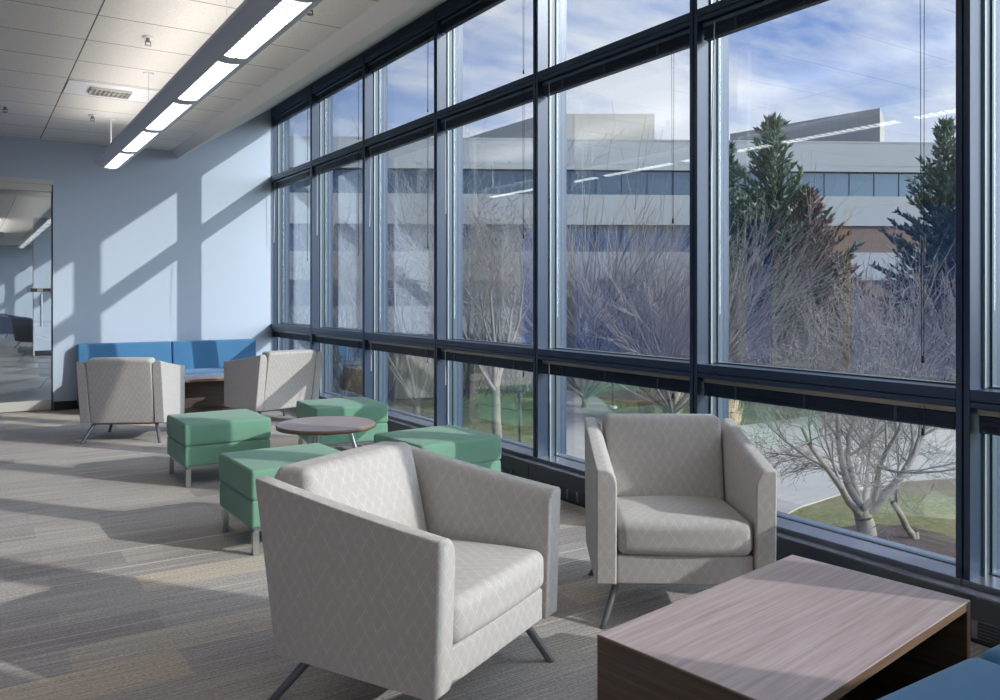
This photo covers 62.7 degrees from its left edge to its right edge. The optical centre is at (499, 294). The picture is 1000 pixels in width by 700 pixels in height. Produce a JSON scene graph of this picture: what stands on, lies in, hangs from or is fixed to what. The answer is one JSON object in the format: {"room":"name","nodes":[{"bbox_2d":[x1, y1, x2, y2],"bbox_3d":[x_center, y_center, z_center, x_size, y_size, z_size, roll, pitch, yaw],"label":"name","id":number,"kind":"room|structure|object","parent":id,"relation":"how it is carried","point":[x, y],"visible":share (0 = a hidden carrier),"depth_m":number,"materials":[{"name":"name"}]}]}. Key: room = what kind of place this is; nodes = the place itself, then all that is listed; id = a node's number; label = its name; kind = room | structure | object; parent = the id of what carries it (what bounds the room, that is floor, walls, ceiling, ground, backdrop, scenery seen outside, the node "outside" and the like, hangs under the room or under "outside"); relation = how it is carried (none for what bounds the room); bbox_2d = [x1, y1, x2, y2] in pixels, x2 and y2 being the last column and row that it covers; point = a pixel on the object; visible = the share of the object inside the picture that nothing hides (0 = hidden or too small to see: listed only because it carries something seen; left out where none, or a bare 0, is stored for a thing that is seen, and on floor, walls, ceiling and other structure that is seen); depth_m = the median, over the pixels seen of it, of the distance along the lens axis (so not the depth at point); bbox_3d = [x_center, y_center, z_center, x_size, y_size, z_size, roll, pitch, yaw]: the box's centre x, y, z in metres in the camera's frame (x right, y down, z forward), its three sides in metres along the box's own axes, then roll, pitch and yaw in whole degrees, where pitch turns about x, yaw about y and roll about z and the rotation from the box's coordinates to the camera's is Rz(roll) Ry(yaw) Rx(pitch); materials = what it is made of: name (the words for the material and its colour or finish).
{"room":"office lounge","nodes":[
{"label":"office lounge","id":0,"kind":"room"},
{"bbox_2d":[0,245,32,319],"bbox_3d":[-19.105,-0.800,28.253,8.700,4.400,0.200,0,0,-33],"label":"wall","id":1,"kind":"structure","parent":0,"point":[16,261],"depth_m":29.32,"materials":[{"name":"blue paint"}]},
{"bbox_2d":[0,195,50,245],"bbox_3d":[-13.665,-1.890,18.325,7.420,0.220,22.780,0,0,-33],"label":"ceiling","id":2,"kind":"structure","parent":0,"point":[17,213],"depth_m":18.36,"materials":[{"name":"tile"}]},
{"bbox_2d":[0,190,50,197],"bbox_3d":[-9.622,-1.665,11.340,6.200,0.230,0.300,0,0,-33],"label":"trim","id":3,"kind":"structure","parent":2,"relation":"attached to","point":[2,192],"depth_m":12.69,"materials":[{"name":"grey paint"}]},
{"bbox_2d":[35,217,50,355],"bbox_3d":[-9.778,-0.800,19.481,2.260,4.400,0.170,0,0,-33],"label":"wall","id":4,"kind":"structure","parent":0,"point":[42,225],"depth_m":18.91,"materials":[{"name":"blue paint"}]},
{"bbox_2d":[33,217,34,355],"bbox_3d":[-10.732,-0.240,18.875,0.030,3.280,0.210,0,0,-33],"label":"trim","id":5,"kind":"structure","parent":4,"relation":"attached to","point":[33,217],"depth_m":18.79,"materials":[{"name":"grey paint"}]},
{"bbox_2d":[0,109,271,401],"bbox_3d":[-6.791,-0.800,9.135,8.550,4.400,0.120,0,0,-33],"label":"wall","id":6,"kind":"structure","parent":0,"point":[160,245],"depth_m":10.59,"materials":[{"name":"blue paint"}]},
{"bbox_2d":[0,177,52,412],"bbox_3d":[-5.952,0.005,9.648,1.215,2.790,0.133,0,0,-33],"label":"door","id":7,"kind":"structure","parent":6,"relation":"in","point":[6,183],"depth_m":9.86,"materials":[{"name":"silver metal"}]},
{"bbox_2d":[53,400,78,409],"bbox_3d":[-4.355,1.347,10.636,2.530,0.105,0.014,0,0,-33],"label":"baseboard","id":8,"kind":"structure","parent":6,"relation":"attached to","point":[59,405],"depth_m":10.01,"materials":[{"name":"black"}]},
{"bbox_2d":[170,0,446,157],"bbox_3d":[0.974,-2.395,3.791,1.340,1.210,17.300,0,0,-33],"label":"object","id":9,"kind":"structure","parent":6,"relation":"attached to","point":[385,18],"depth_m":6.88,"materials":[{"name":"grey paint"}]},
{"bbox_2d":[0,0,380,150],"bbox_3d":[-2.638,-1.940,1.328,7.420,0.120,17.500,0,0,-33],"label":"ceiling","id":10,"kind":"structure","parent":0,"point":[45,44],"depth_m":6.41,"materials":[{"name":"tile"}]},
{"bbox_2d":[0,105,9,112],"bbox_3d":[-4.921,-1.848,8.155,0.084,0.064,0.084,0,0,-33],"label":"sprinkler","id":11,"kind":"object","parent":10,"relation":"attached to","point":[4,106],"visible":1,"depth_m":8.14,"materials":[{"name":"white paint"}]},
{"bbox_2d":[88,114,96,121],"bbox_3d":[-4.256,-1.848,8.563,0.084,0.064,0.084,0,0,-33],"label":"sprinkler","id":12,"kind":"object","parent":10,"relation":"attached to","point":[91,115],"visible":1,"depth_m":8.55,"materials":[{"name":"white paint"}]},
{"bbox_2d":[63,79,157,102],"bbox_3d":[-3.595,-1.865,7.562,0.730,0.030,0.540,0,0,-33],"label":"ceiling vent","id":13,"kind":"object","parent":10,"relation":"in","point":[78,87],"visible":1,"depth_m":7.51,"materials":[{"name":"white metal"}]},
{"bbox_2d":[142,35,153,46],"bbox_3d":[-2.566,-1.848,5.976,0.084,0.064,0.084,0,0,-33],"label":"sprinkler","id":14,"kind":"object","parent":10,"relation":"attached to","point":[148,38],"visible":1,"depth_m":5.97,"materials":[{"name":"white paint"}]},
{"bbox_2d":[94,0,322,169],"bbox_3d":[-0.214,-1.617,2.687,0.300,0.525,14.700,0,0,-33],"label":"pendant light","id":15,"kind":"object","parent":10,"relation":"hanging from","point":[254,25],"visible":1,"depth_m":4.99,"materials":[{"name":"grey paint"}]},
{"bbox_2d":[0,334,990,699],"bbox_3d":[-8.207,1.600,11.364,9.000,0.400,40.400,0,0,-33],"label":"floor","id":16,"kind":"structure","parent":0,"point":[120,579],"depth_m":3.89,"materials":[{"name":"carpet"}]},
{"bbox_2d":[0,313,27,338],"bbox_3d":[-15.726,1.000,26.295,0.777,0.817,0.775,0,0,-3],"label":"armchair","id":17,"kind":"object","parent":16,"relation":"on","point":[6,327],"visible":0.61,"depth_m":25.92,"materials":[{"name":"blue fabric"}]},
{"bbox_2d":[12,318,32,348],"bbox_3d":[-12.312,1.000,21.673,0.775,0.817,0.777,0,0,29],"label":"armchair","id":18,"kind":"object","parent":16,"relation":"on","point":[22,327],"visible":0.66,"depth_m":21.35,"materials":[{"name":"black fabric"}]},
{"bbox_2d":[76,357,184,443],"bbox_3d":[-3.611,1.000,8.068,0.775,0.817,0.777,0,0,-5],"label":"armchair","id":19,"kind":"object","parent":16,"relation":"on","point":[111,390],"visible":0.99,"depth_m":7.75,"materials":[{"name":"fabric"}]},
{"bbox_2d":[76,339,255,405],"bbox_3d":[-4.095,0.999,10.344,2.162,0.802,0.723,0,0,-33],"label":"banquette","id":20,"kind":"object","parent":16,"relation":"on","point":[198,356],"visible":0.3,"depth_m":10.56,"materials":[{"name":"blue fabric"}]},
{"bbox_2d":[184,373,233,412],"bbox_3d":[-3.423,1.190,9.962,1.097,0.420,0.617,0,0,-35],"label":"coffee table","id":21,"kind":"object","parent":16,"relation":"on","point":[203,392],"visible":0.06,"depth_m":9.92,"materials":[{"name":"brown wood"}]},
{"bbox_2d":[184,405,233,412],"bbox_3d":[-3.429,1.367,9.970,1.042,0.025,0.460,0,0,-35],"label":"shelf","id":22,"kind":"object","parent":21,"relation":"attached to","point":[188,408],"depth_m":9.79,"materials":[{"name":"brown wood"}]},
{"bbox_2d":[166,409,270,486],"bbox_3d":[-2.190,1.164,6.375,0.641,0.472,0.616,0,0,-34],"label":"ottoman","id":23,"kind":"object","parent":16,"relation":"on","point":[196,440],"visible":0.88,"depth_m":6.13,"materials":[{"name":"green fabric"}]},
{"bbox_2d":[166,409,270,446],"bbox_3d":[-2.190,1.016,6.375,0.641,0.176,0.616,0,0,-34],"label":"cushion","id":24,"kind":"object","parent":23,"relation":"on","point":[236,427],"depth_m":6.16,"materials":[{"name":"green fabric"}]},
{"bbox_2d":[167,436,270,466],"bbox_3d":[-2.190,1.178,6.375,0.633,0.150,0.608,0,0,-34],"label":"cushion","id":25,"kind":"object","parent":23,"relation":"on","point":[204,453],"depth_m":6.08,"materials":[{"name":"green fabric"}]},
{"bbox_2d":[224,349,322,415],"bbox_3d":[-2.484,1.000,9.003,0.777,0.817,0.775,0,0,43],"label":"armchair","id":26,"kind":"object","parent":16,"relation":"on","point":[268,381],"visible":0.89,"depth_m":8.74,"materials":[{"name":"fabric"}]},
{"bbox_2d":[219,443,340,555],"bbox_3d":[-1.240,1.164,4.810,0.641,0.472,0.616,0,0,-35],"label":"ottoman","id":27,"kind":"object","parent":16,"relation":"on","point":[238,470],"visible":0.53,"depth_m":4.64,"materials":[{"name":"green fabric"}]},
{"bbox_2d":[219,481,260,527],"bbox_3d":[-1.240,1.178,4.810,0.633,0.150,0.608,0,0,-35],"label":"cushion","id":28,"kind":"object","parent":27,"relation":"on","point":[237,503],"depth_m":4.55,"materials":[{"name":"green fabric"}]},
{"bbox_2d":[219,443,340,500],"bbox_3d":[-1.240,1.016,4.810,0.641,0.176,0.616,0,0,-35],"label":"cushion","id":29,"kind":"object","parent":27,"relation":"on","point":[238,470],"depth_m":4.68,"materials":[{"name":"green fabric"}]},
{"bbox_2d":[276,416,375,447],"bbox_3d":[-1.265,1.169,5.974,0.713,0.471,0.713,0,0,-33],"label":"round table","id":30,"kind":"object","parent":16,"relation":"on","point":[320,425],"visible":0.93,"depth_m":5.86,"materials":[{"name":"brown wood"}]},
{"bbox_2d":[296,397,387,446],"bbox_3d":[-1.391,1.164,7.197,0.641,0.472,0.616,0,0,-29],"label":"ottoman","id":31,"kind":"object","parent":16,"relation":"on","point":[363,407],"visible":0.53,"depth_m":7.00,"materials":[{"name":"green fabric"}]},
{"bbox_2d":[296,397,387,422],"bbox_3d":[-1.391,1.016,7.197,0.641,0.176,0.616,0,0,-29],"label":"cushion","id":32,"kind":"object","parent":31,"relation":"on","point":[363,407],"depth_m":7.02,"materials":[{"name":"green fabric"}]},
{"bbox_2d":[298,423,387,444],"bbox_3d":[-1.391,1.178,7.197,0.633,0.150,0.608,0,0,-29],"label":"cushion","id":33,"kind":"object","parent":31,"relation":"on","point":[365,437],"depth_m":6.96,"materials":[{"name":"green fabric"}]},
{"bbox_2d":[255,441,560,699],"bbox_3d":[-0.311,1.006,2.994,0.789,0.804,0.825,0,0,30],"label":"armchair","id":34,"kind":"object","parent":16,"relation":"on","point":[402,567],"visible":1,"depth_m":2.74,"materials":[{"name":"fabric"}]},
{"bbox_2d":[374,425,500,471],"bbox_3d":[-0.425,1.164,5.529,0.641,0.472,0.616,0,0,-38],"label":"ottoman","id":35,"kind":"object","parent":16,"relation":"on","point":[479,448],"visible":0.43,"depth_m":5.39,"materials":[{"name":"green fabric"}]},
{"bbox_2d":[475,460,500,471],"bbox_3d":[-0.425,1.178,5.529,0.633,0.150,0.608,0,0,-38],"label":"cushion","id":36,"kind":"object","parent":35,"relation":"on","point":[491,464],"depth_m":5.43,"materials":[{"name":"green fabric"}]},
{"bbox_2d":[319,398,999,647],"bbox_3d":[1.451,1.302,4.118,0.139,0.196,17.230,0,0,-33],"label":"convector","id":37,"kind":"object","parent":16,"relation":"on","point":[984,607],"visible":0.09,"depth_m":3.83,"materials":[{"name":"grey metal"}]},
{"bbox_2d":[531,477,584,504],"bbox_3d":[0.581,1.341,5.348,0.005,0.073,1.339,0,0,-33],"label":"grille","id":38,"kind":"object","parent":37,"relation":"attached to","point":[575,495],"depth_m":5.53,"materials":[{"name":"black metal"}]},
{"bbox_2d":[978,622,999,643],"bbox_3d":[2.276,1.341,2.737,0.005,0.073,1.335,0,0,-33],"label":"grille","id":39,"kind":"object","parent":37,"relation":"attached to","point":[988,632],"depth_m":3.25,"materials":[{"name":"black metal"}]},
{"bbox_2d":[584,413,776,628],"bbox_3d":[0.789,1.000,3.783,0.748,0.817,0.754,0,0,2],"label":"armchair","id":40,"kind":"object","parent":16,"relation":"on","point":[671,499],"visible":0.97,"depth_m":3.54,"materials":[{"name":"fabric"}]},
{"bbox_2d":[597,555,970,699],"bbox_3d":[0.896,1.190,2.503,1.097,0.420,0.617,0,0,-41],"label":"coffee table","id":41,"kind":"object","parent":16,"relation":"on","point":[792,627],"visible":0.97,"depth_m":2.39,"materials":[{"name":"brown wood"}]},
{"bbox_2d":[838,683,890,699],"bbox_3d":[0.889,1.367,2.510,1.042,0.025,0.460,0,0,-41],"label":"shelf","id":42,"kind":"object","parent":41,"relation":"attached to","point":[864,691],"depth_m":2.79,"materials":[{"name":"brown wood"}]},
{"bbox_2d":[877,644,999,699],"bbox_3d":[1.478,0.999,1.929,1.992,0.802,0.723,0,0,-33],"label":"banquette","id":43,"kind":"object","parent":16,"relation":"on","point":[971,678],"visible":1,"depth_m":2.01,"materials":[{"name":"blue fabric"}]},
{"bbox_3d":[-4.541,1.530,13.742,0.260,0.540,40.400,0,0,-33],"label":"wall window","id":44,"kind":"structure","parent":0,"visible":0},
{"bbox_2d":[271,87,309,350],"bbox_3d":[-2.661,-0.540,10.826,0.280,4.080,1.660,0,0,-33],"label":"window","id":45,"kind":"structure","parent":44,"relation":"attached to","point":[280,137],"depth_m":11.46,"materials":[{"name":"blue"}]},
{"bbox_2d":[273,169,309,260],"bbox_3d":[-2.722,-0.999,10.768,0.068,1.144,1.550,0,0,-33],"label":"blind","id":46,"kind":"object","parent":45,"relation":"attached to","point":[303,175],"visible":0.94,"depth_m":10.79,"materials":[{"name":"black fabric"}]},
{"bbox_2d":[273,98,309,159],"bbox_3d":[-2.722,-2.069,10.768,0.067,0.774,1.550,0,0,-33],"label":"blind","id":47,"kind":"object","parent":45,"relation":"attached to","point":[304,105],"visible":0.94,"depth_m":10.75,"materials":[{"name":"black fabric"}]},
{"bbox_2d":[273,329,309,344],"bbox_3d":[-2.722,0.551,10.768,0.067,0.144,1.550,0,0,-33],"label":"blind","id":48,"kind":"object","parent":45,"relation":"attached to","point":[277,333],"visible":0.88,"depth_m":10.73,"materials":[{"name":"grey fabric"}]},
{"bbox_2d":[310,56,361,398],"bbox_3d":[-1.784,-0.540,9.475,0.280,4.080,1.620,0,0,-33],"label":"window","id":49,"kind":"structure","parent":44,"relation":"attached to","point":[321,113],"depth_m":10.08,"materials":[{"name":"blue"}]},
{"bbox_2d":[315,68,361,139],"bbox_3d":[-1.845,-2.069,9.418,0.068,0.774,1.510,0,0,-33],"label":"blind","id":50,"kind":"object","parent":49,"relation":"attached to","point":[356,76],"visible":0.97,"depth_m":9.37,"materials":[{"name":"black fabric"}]},
{"bbox_2d":[315,150,361,255],"bbox_3d":[-1.846,-0.999,9.418,0.068,1.144,1.510,0,0,-33],"label":"blind","id":51,"kind":"object","parent":49,"relation":"attached to","point":[354,157],"visible":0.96,"depth_m":9.35,"materials":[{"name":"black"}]},
{"bbox_2d":[315,334,361,351],"bbox_3d":[-1.845,0.551,9.418,0.067,0.144,1.510,0,0,-33],"label":"blind","id":52,"kind":"object","parent":49,"relation":"attached to","point":[332,340],"visible":0.91,"depth_m":9.38,"materials":[{"name":"black fabric"}]},
{"bbox_2d":[271,0,451,109],"bbox_3d":[-4.545,-2.780,13.739,0.270,0.440,40.400,0,0,-33],"label":"trim","id":53,"kind":"structure","parent":44,"relation":"attached to","point":[447,1],"depth_m":8.55,"materials":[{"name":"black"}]},
{"bbox_2d":[362,12,433,427],"bbox_3d":[-0.916,-0.540,8.137,0.280,4.080,1.630,0,0,-33],"label":"window","id":54,"kind":"structure","parent":44,"relation":"attached to","point":[375,130],"depth_m":8.75,"materials":[{"name":"blue"}]},
{"bbox_2d":[368,123,433,248],"bbox_3d":[-0.977,-0.999,8.079,0.068,1.144,1.520,0,0,-33],"label":"blind","id":55,"kind":"object","parent":54,"relation":"attached to","point":[427,131],"visible":0.84,"depth_m":7.97,"materials":[{"name":"black fabric"}]},
{"bbox_2d":[368,26,433,111],"bbox_3d":[-0.977,-2.069,8.080,0.067,0.774,1.520,0,0,-33],"label":"blind","id":56,"kind":"object","parent":54,"relation":"attached to","point":[427,36],"visible":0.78,"depth_m":7.98,"materials":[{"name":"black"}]},
{"bbox_2d":[368,340,433,370],"bbox_3d":[-0.977,0.639,8.080,0.068,0.320,1.520,0,0,-33],"label":"blind","id":57,"kind":"object","parent":54,"relation":"attached to","point":[413,350],"visible":0.79,"depth_m":8.03,"materials":[{"name":"grey fabric"}]},
{"bbox_2d":[434,0,534,460],"bbox_3d":[-0.059,-0.540,6.816,0.280,4.080,1.580,0,0,-33],"label":"window","id":58,"kind":"structure","parent":44,"relation":"attached to","point":[448,47],"depth_m":7.40,"materials":[{"name":"blue"}]},
{"bbox_2d":[441,0,523,73],"bbox_3d":[-0.120,-2.069,6.758,0.067,0.774,1.470,0,0,-33],"label":"blind","id":59,"kind":"object","parent":58,"relation":"attached to","point":[478,7],"visible":1,"depth_m":6.98,"materials":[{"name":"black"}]},
{"bbox_2d":[441,86,532,238],"bbox_3d":[-0.120,-0.999,6.758,0.068,1.144,1.470,0,0,-33],"label":"blind","id":60,"kind":"object","parent":58,"relation":"attached to","point":[525,96],"visible":0.82,"depth_m":6.72,"materials":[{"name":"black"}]},
{"bbox_2d":[441,348,532,384],"bbox_3d":[-0.120,0.639,6.758,0.068,0.320,1.470,0,0,-33],"label":"blind","id":61,"kind":"object","parent":58,"relation":"attached to","point":[501,361],"visible":0.83,"depth_m":6.69,"materials":[{"name":"black fabric"}]},
{"bbox_2d":[533,0,689,474],"bbox_3d":[0.792,-0.540,5.503,0.280,4.080,1.609,0,0,-33],"label":"window","id":62,"kind":"structure","parent":44,"relation":"attached to","point":[549,16],"depth_m":6.10,"materials":[{"name":"blue"}]},
{"bbox_2d":[542,28,689,223],"bbox_3d":[0.731,-0.999,5.446,0.068,1.144,1.499,0,0,-33],"label":"blind","id":63,"kind":"object","parent":62,"relation":"attached to","point":[680,41],"visible":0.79,"depth_m":5.34,"materials":[{"name":"black fabric"}]},
{"bbox_2d":[542,360,689,404],"bbox_3d":[0.731,0.639,5.446,0.068,0.320,1.499,0,0,-33],"label":"blind","id":64,"kind":"object","parent":62,"relation":"attached to","point":[669,382],"visible":0.78,"depth_m":5.34,"materials":[{"name":"brown metal"}]},
{"bbox_2d":[690,0,963,584],"bbox_3d":[1.640,-0.540,4.197,0.280,4.080,1.566,0,0,-33],"label":"window","id":65,"kind":"structure","parent":44,"relation":"attached to","point":[709,187],"depth_m":4.75,"materials":[{"name":"blue"}]},
{"bbox_2d":[703,0,924,362],"bbox_3d":[1.579,-0.634,4.139,0.068,1.874,1.456,0,0,-33],"label":"blind","id":66,"kind":"object","parent":65,"relation":"attached to","point":[767,10],"visible":1,"depth_m":4.41,"materials":[{"name":"black fabric"}]},
{"bbox_2d":[703,378,955,435],"bbox_3d":[1.579,0.551,4.139,0.067,0.144,1.456,0,0,-33],"label":"blind","id":67,"kind":"object","parent":65,"relation":"attached to","point":[918,413],"visible":0.83,"depth_m":3.99,"materials":[{"name":"brown metal"}]},
{"bbox_2d":[956,0,999,596],"bbox_3d":[2.487,-0.540,2.892,0.280,4.080,1.605,0,0,-33],"label":"window","id":68,"kind":"structure","parent":44,"relation":"attached to","point":[977,21],"depth_m":3.48,"materials":[{"name":"blue"}]},
{"bbox_2d":[977,409,999,435],"bbox_3d":[2.426,0.551,2.834,0.067,0.144,1.495,0,0,-33],"label":"blind","id":69,"kind":"object","parent":68,"relation":"attached to","point":[989,420],"visible":0.96,"depth_m":3.41,"materials":[{"name":"brown metal"}]},
{"label":"outside","id":70,"kind":"structure","parent":0,"visible":0},
{"bbox_2d":[333,355,955,538],"bbox_3d":[72.554,4.500,130.513,256.200,0.001,380.000,0,0,-33],"label":"lawn","id":71,"kind":"structure","parent":70,"point":[834,511],"depth_m":28.71,"materials":[{"name":"green plant"}]},
{"bbox_2d":[290,310,361,396],"bbox_3d":[-7.841,2.378,34.004,6.656,4.263,6.844,0,0,-20],"label":"bare shrub","id":72,"kind":"object","parent":71,"relation":"on","point":[304,344],"visible":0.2,"depth_m":33.23,"materials":[{"name":"brown plant"}]},
{"bbox_2d":[290,203,391,349],"bbox_3d":[-9.465,0.300,34.212,8.159,8.600,7.464,0,0,-37],"label":"bare tree","id":73,"kind":"object","parent":71,"relation":"on","point":[306,301],"visible":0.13,"depth_m":33.99,"materials":[{"name":"grey plant"}]},
{"bbox_2d":[290,172,409,395],"bbox_3d":[-6.740,-0.050,34.032,6.142,9.300,11.425,0,0,-5],"label":"bare tree","id":74,"kind":"object","parent":71,"relation":"on","point":[352,278],"visible":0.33,"depth_m":33.13,"materials":[{"name":"grey plant"}]},
{"bbox_2d":[306,311,433,402],"bbox_3d":[-5.061,2.405,35.675,6.547,4.210,6.569,0,0,3],"label":"bare shrub","id":75,"kind":"object","parent":71,"relation":"on","point":[391,354],"visible":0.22,"depth_m":35.27,"materials":[{"name":"brown plant"}]},
{"bbox_2d":[290,105,495,414],"bbox_3d":[-3.085,-1.100,29.226,10.885,11.400,8.996,0,0,43],"label":"bare tree","id":76,"kind":"object","parent":71,"relation":"on","point":[415,398],"visible":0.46,"depth_m":28.67,"materials":[{"name":"grey plant"}]},
{"bbox_2d":[388,311,521,399],"bbox_3d":[-2.342,2.504,37.270,7.458,4.012,7.250,0,0,34],"label":"bare shrub","id":77,"kind":"object","parent":71,"relation":"on","point":[466,390],"visible":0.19,"depth_m":36.66,"materials":[{"name":"brown plant"}]},
{"bbox_2d":[304,127,626,392],"bbox_3d":[-2.757,-1.850,37.635,16.173,12.900,10.974,0,0,28],"label":"bare tree","id":78,"kind":"object","parent":71,"relation":"on","point":[485,194],"visible":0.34,"depth_m":37.45,"materials":[{"name":"grey plant"}]},
{"bbox_2d":[388,181,588,436],"bbox_3d":[-0.855,0.142,25.359,6.812,8.917,8.846,0,0,-1],"label":"bare tree","id":79,"kind":"object","parent":71,"relation":"on","point":[493,381],"visible":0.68,"depth_m":24.33,"materials":[{"name":"grey plant"}]},
{"bbox_2d":[463,323,571,395],"bbox_3d":[0.969,2.705,38.033,6.383,3.608,5.834,0,0,25],"label":"bare shrub","id":80,"kind":"object","parent":71,"relation":"on","point":[505,372],"visible":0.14,"depth_m":37.92,"materials":[{"name":"brown plant"}]},
{"bbox_2d":[517,392,522,442],"bbox_3d":[0.592,3.680,24.276,0.320,1.640,0.320,0,0,-33],"label":"bollard light","id":81,"kind":"object","parent":71,"relation":"on","point":[519,394],"visible":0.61,"depth_m":24.23,"materials":[{"name":"white paint"}]},
{"bbox_2d":[338,116,861,407],"bbox_3d":[5.641,-1.050,30.951,20.286,11.301,22.716,0,0,-1],"label":"bare tree","id":82,"kind":"object","parent":71,"relation":"on","point":[586,391],"visible":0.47,"depth_m":30.80,"materials":[{"name":"grey plant"}]},
{"bbox_2d":[609,383,616,408],"bbox_3d":[4.500,3.930,32.655,0.320,1.140,0.320,0,0,-33],"label":"bollard light","id":83,"kind":"object","parent":71,"relation":"on","point":[612,406],"visible":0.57,"depth_m":32.62,"materials":[{"name":"white paint"}]},
{"bbox_2d":[290,108,955,356],"bbox_3d":[6.860,-4.825,74.598,82.000,18.650,30.030,0,0,-3],"label":"office building","id":84,"kind":"structure","parent":71,"relation":"on","point":[853,144],"depth_m":60.02,"materials":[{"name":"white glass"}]},
{"bbox_2d":[406,102,884,413],"bbox_3d":[5.015,-0.350,28.003,15.238,9.900,14.377,0,0,31],"label":"bare tree","id":85,"kind":"object","parent":71,"relation":"on","point":[670,332],"visible":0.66,"depth_m":27.68,"materials":[{"name":"grey plant"}]},
{"bbox_2d":[634,387,657,413],"bbox_3d":[5.342,3.756,29.972,0.968,1.498,0.901,0,0,7],"label":"ornamental grass","id":86,"kind":"object","parent":71,"relation":"on","point":[645,407],"depth_m":29.84,"materials":[{"name":"plant"}]},
{"bbox_2d":[658,390,685,413],"bbox_3d":[6.204,3.752,29.520,0.997,1.504,1.038,0,0,-33],"label":"ornamental grass","id":87,"kind":"object","parent":71,"relation":"on","point":[679,393],"depth_m":29.43,"materials":[{"name":"plant"}]},
{"bbox_2d":[662,140,754,349],"bbox_3d":[10.740,-1.540,39.876,5.648,12.280,6.194,0,0,43],"label":"evergreen tree","id":88,"kind":"object","parent":71,"relation":"on","point":[733,180],"visible":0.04,"depth_m":39.61,"materials":[{"name":"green plant"}]},
{"bbox_2d":[652,326,809,407],"bbox_3d":[9.866,2.714,34.619,6.724,3.592,6.393,0,0,-33],"label":"bare shrub","id":89,"kind":"object","parent":71,"relation":"on","point":[788,326],"visible":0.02,"depth_m":33.31,"materials":[{"name":"brown plant"}]},
{"bbox_2d":[729,399,745,428],"bbox_3d":[7.095,3.753,25.421,1.059,1.503,0.976,0,0,-33],"label":"ornamental grass","id":90,"kind":"object","parent":71,"relation":"on","point":[733,416],"depth_m":25.30,"materials":[{"name":"plant"}]},
{"bbox_2d":[688,112,873,367],"bbox_3d":[12.150,-1.720,36.009,8.597,12.641,8.158,0,0,27],"label":"evergreen tree","id":91,"kind":"object","parent":71,"relation":"on","point":[767,161],"visible":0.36,"depth_m":35.10,"materials":[{"name":"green plant"}]},
{"bbox_2d":[729,297,848,415],"bbox_3d":[10.085,1.950,31.262,5.755,5.300,4.368,0,0,38],"label":"bare shrub","id":92,"kind":"object","parent":71,"relation":"on","point":[774,338],"visible":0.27,"depth_m":30.57,"materials":[{"name":"grey plant"}]},
{"bbox_2d":[735,185,882,370],"bbox_3d":[13.134,-0.071,34.825,6.320,9.341,6.143,0,0,7],"label":"evergreen tree","id":93,"kind":"object","parent":71,"relation":"on","point":[818,208],"visible":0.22,"depth_m":34.20,"materials":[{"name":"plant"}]},
{"bbox_2d":[733,305,891,407],"bbox_3d":[12.274,2.409,34.315,8.736,4.202,6.684,0,0,-29],"label":"bare shrub","id":94,"kind":"object","parent":71,"relation":"on","point":[806,305],"visible":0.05,"depth_m":33.08,"materials":[{"name":"brown plant"}]},
{"bbox_2d":[729,217,955,544],"bbox_3d":[7.288,1.700,15.024,6.669,5.800,9.734,0,0,26],"label":"bare tree","id":95,"kind":"object","parent":71,"relation":"on","point":[863,507],"visible":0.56,"depth_m":13.57,"materials":[{"name":"grey plant"}]},
{"bbox_2d":[786,231,955,421],"bbox_3d":[14.706,0.850,28.039,8.700,7.500,10.757,0,0,5],"label":"bare tree","id":96,"kind":"object","parent":71,"relation":"on","point":[866,278],"visible":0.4,"depth_m":28.36,"materials":[{"name":"grey plant"}]},
{"bbox_2d":[840,524,955,557],"bbox_3d":[6.948,4.450,14.286,3.555,0.080,3.086,0,0,-33],"label":"mulch bed","id":97,"kind":"object","parent":71,"relation":"on","point":[949,549],"visible":0.18,"depth_m":14.79,"materials":[{"name":"brown soil"}]},
{"bbox_2d":[743,317,955,538],"bbox_3d":[6.701,2.449,15.012,2.767,4.302,3.654,0,0,-44],"label":"bare tree","id":98,"kind":"object","parent":97,"relation":"on","point":[911,533],"visible":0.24,"depth_m":14.67,"materials":[{"name":"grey plant"}]},
{"bbox_2d":[843,298,955,382],"bbox_3d":[17.424,2.316,34.073,7.857,4.388,8.072,0,0,6],"label":"bare shrub","id":99,"kind":"object","parent":71,"relation":"on","point":[881,298],"visible":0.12,"depth_m":34.06,"materials":[{"name":"brown plant"}]},
{"bbox_2d":[866,115,955,380],"bbox_3d":[21.901,-2.124,40.040,7.916,13.448,7.418,0,0,24],"label":"evergreen tree","id":100,"kind":"object","parent":71,"relation":"on","point":[940,206],"visible":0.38,"depth_m":39.66,"materials":[{"name":"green plant"}]},
{"bbox_2d":[890,253,955,366],"bbox_3d":[18.145,0.800,28.779,8.566,7.601,12.650,0,0,6],"label":"bare tree","id":101,"kind":"object","parent":71,"relation":"on","point":[948,292],"visible":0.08,"depth_m":29.20,"materials":[{"name":"grey plant"}]},
{"bbox_2d":[915,206,955,354],"bbox_3d":[23.519,-1.269,37.847,7.781,11.738,7.430,0,0,33],"label":"evergreen tree","id":102,"kind":"object","parent":71,"relation":"on","point":[951,249],"visible":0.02,"depth_m":38.59,"materials":[{"name":"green plant"}]},
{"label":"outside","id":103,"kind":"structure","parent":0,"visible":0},
{"bbox_2d":[464,386,955,513],"bbox_3d":[8.928,4.505,22.965,30.062,0.070,29.207,0,0,13],"label":"paved path","id":104,"kind":"structure","parent":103,"point":[813,489],"depth_m":23.88,"materials":[{"name":"concrete"}]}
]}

